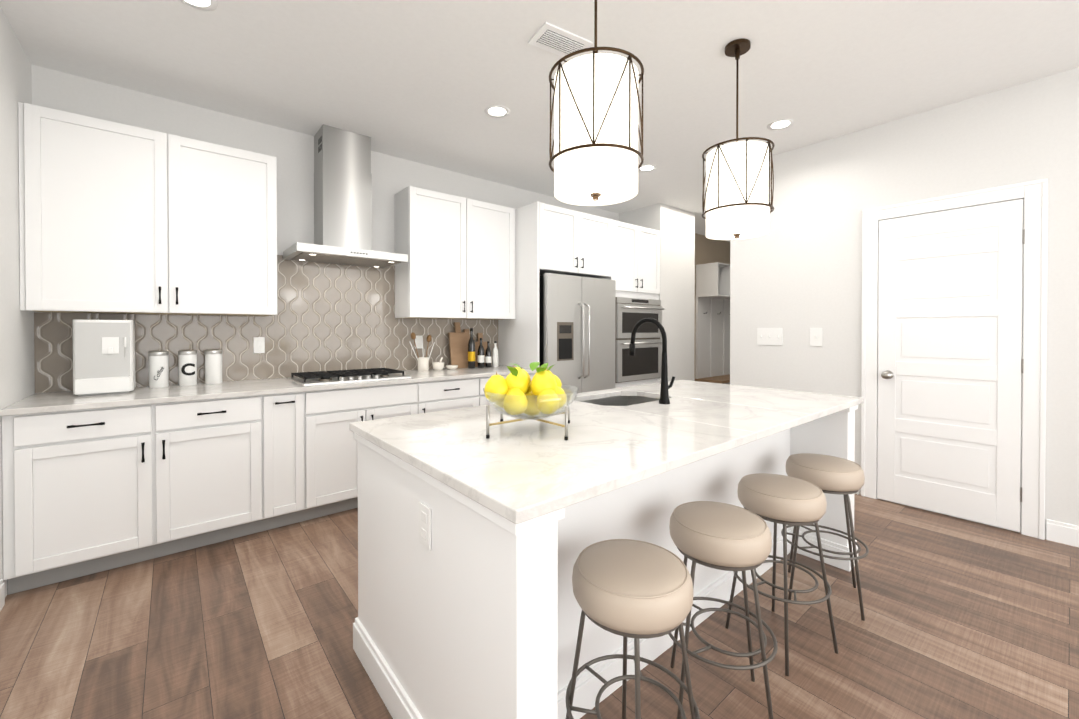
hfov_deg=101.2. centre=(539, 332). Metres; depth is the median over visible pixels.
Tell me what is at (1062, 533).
baseboard
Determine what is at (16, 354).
wall
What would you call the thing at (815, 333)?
switch plate
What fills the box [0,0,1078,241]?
ceiling
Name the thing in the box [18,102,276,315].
upper cabinet
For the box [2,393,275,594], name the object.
base cabinet
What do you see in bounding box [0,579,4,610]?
baseboard
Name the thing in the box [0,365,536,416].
countertop
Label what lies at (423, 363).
utensil crock
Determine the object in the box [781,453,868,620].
stool
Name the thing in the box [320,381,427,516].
base cabinet
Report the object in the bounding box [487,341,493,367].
bottle
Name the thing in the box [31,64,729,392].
wall
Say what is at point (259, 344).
outlet
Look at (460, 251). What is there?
upper cabinet
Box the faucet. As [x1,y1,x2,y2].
[629,318,674,403]
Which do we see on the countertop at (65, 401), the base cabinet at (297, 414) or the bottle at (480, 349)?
the bottle at (480, 349)
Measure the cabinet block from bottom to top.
2.500 m
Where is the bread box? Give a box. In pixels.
[73,320,135,395]
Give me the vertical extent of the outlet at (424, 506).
0.120 m
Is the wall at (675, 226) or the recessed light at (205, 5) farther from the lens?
the wall at (675, 226)
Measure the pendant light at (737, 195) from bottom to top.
1.048 m
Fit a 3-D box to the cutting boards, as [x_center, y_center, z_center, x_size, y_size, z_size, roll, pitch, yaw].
[-0.690,0.119,4.397,0.450,0.446,0.092,0,1,-40]
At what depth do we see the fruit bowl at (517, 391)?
1.57 m
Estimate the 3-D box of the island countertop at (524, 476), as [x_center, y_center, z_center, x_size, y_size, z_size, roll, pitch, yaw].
[0.509,0.391,2.110,2.380,0.065,1.123,0,1,-40]
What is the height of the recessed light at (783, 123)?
0.004 m
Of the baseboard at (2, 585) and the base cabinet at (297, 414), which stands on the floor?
the base cabinet at (297, 414)
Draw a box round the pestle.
[432,357,447,369]
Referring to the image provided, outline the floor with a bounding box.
[0,494,1078,718]
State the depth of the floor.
1.85 m
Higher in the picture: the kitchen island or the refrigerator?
the refrigerator
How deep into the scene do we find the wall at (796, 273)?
3.35 m
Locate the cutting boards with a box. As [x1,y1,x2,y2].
[449,322,486,367]
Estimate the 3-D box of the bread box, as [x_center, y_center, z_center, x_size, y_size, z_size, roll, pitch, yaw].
[-2.583,0.140,2.637,0.250,0.430,0.286,0,1,-40]
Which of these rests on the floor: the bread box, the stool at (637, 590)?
the stool at (637, 590)
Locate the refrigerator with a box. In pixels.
[539,273,615,393]
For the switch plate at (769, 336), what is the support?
attached to the wall at (796, 273)
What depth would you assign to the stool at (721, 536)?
1.42 m
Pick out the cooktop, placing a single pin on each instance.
(319, 377)
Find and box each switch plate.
[757,328,782,344]
[810,328,821,346]
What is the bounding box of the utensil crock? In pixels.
[410,332,434,370]
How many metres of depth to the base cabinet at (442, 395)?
3.62 m
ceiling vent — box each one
[528,22,592,59]
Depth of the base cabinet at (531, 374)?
4.12 m
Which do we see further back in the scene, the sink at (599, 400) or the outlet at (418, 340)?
the outlet at (418, 340)
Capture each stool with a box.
[565,539,699,718]
[668,501,777,718]
[725,473,837,675]
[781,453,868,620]
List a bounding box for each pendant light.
[549,0,643,205]
[702,38,774,239]
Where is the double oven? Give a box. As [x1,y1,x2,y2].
[615,297,663,382]
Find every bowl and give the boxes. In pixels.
[448,365,457,369]
[483,362,578,439]
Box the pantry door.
[861,178,1047,539]
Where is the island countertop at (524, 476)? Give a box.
[349,380,862,533]
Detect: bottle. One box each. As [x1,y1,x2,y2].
[468,328,477,368]
[478,338,486,367]
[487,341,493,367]
[494,341,497,366]
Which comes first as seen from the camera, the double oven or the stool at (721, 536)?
the stool at (721, 536)
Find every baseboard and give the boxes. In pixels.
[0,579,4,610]
[1046,519,1078,546]
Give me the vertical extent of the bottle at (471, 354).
0.385 m
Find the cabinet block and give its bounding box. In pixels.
[498,201,659,387]
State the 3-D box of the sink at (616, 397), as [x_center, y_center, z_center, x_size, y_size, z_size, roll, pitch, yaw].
[0.339,0.445,2.581,0.540,0.120,0.010,0,1,-40]
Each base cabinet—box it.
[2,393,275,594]
[276,389,319,527]
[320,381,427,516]
[428,377,487,412]
[488,373,535,404]
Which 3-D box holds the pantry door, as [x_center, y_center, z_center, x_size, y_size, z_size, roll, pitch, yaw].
[2.775,0.161,3.050,0.096,2.211,0.940,0,1,-40]
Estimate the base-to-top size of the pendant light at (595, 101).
1.048 m
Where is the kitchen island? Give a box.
[353,398,857,718]
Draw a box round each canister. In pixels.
[148,351,168,387]
[178,350,196,385]
[204,350,222,383]
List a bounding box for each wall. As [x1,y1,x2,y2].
[0,6,34,596]
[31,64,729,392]
[619,203,694,382]
[730,67,1078,538]
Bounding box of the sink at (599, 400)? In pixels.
[581,396,658,405]
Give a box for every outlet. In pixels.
[253,337,264,352]
[415,336,421,348]
[419,501,430,550]
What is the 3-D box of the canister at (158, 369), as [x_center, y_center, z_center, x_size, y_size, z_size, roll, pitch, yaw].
[-2.472,0.235,2.877,0.101,0.234,0.101,0,1,-40]
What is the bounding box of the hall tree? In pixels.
[695,262,729,383]
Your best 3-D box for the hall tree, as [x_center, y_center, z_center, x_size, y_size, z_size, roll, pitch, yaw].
[3.327,0.063,7.541,1.740,2.330,0.448,0,1,-40]
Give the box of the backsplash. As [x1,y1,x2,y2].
[34,255,497,392]
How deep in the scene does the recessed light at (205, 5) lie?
2.11 m
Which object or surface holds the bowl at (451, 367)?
on the countertop at (65, 401)
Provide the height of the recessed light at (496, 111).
0.004 m
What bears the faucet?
on the island countertop at (524, 476)
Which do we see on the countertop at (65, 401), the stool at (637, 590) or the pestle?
the pestle
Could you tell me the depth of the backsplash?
3.48 m
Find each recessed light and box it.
[179,0,217,10]
[485,105,509,117]
[638,165,656,171]
[767,119,793,129]
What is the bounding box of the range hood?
[283,124,407,267]
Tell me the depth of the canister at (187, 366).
2.94 m
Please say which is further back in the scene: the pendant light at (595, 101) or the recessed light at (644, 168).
the recessed light at (644, 168)
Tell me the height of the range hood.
1.016 m
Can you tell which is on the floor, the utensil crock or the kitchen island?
the kitchen island
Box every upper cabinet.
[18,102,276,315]
[394,186,514,319]
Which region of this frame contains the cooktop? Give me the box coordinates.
[288,368,411,384]
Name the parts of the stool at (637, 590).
seat, frame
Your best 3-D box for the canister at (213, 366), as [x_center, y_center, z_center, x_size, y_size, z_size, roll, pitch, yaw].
[-2.257,0.234,3.068,0.101,0.234,0.101,0,1,-40]
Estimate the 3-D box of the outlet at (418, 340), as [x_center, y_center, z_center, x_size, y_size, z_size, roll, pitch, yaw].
[-1.123,0.085,4.121,0.070,0.120,0.008,0,1,-40]

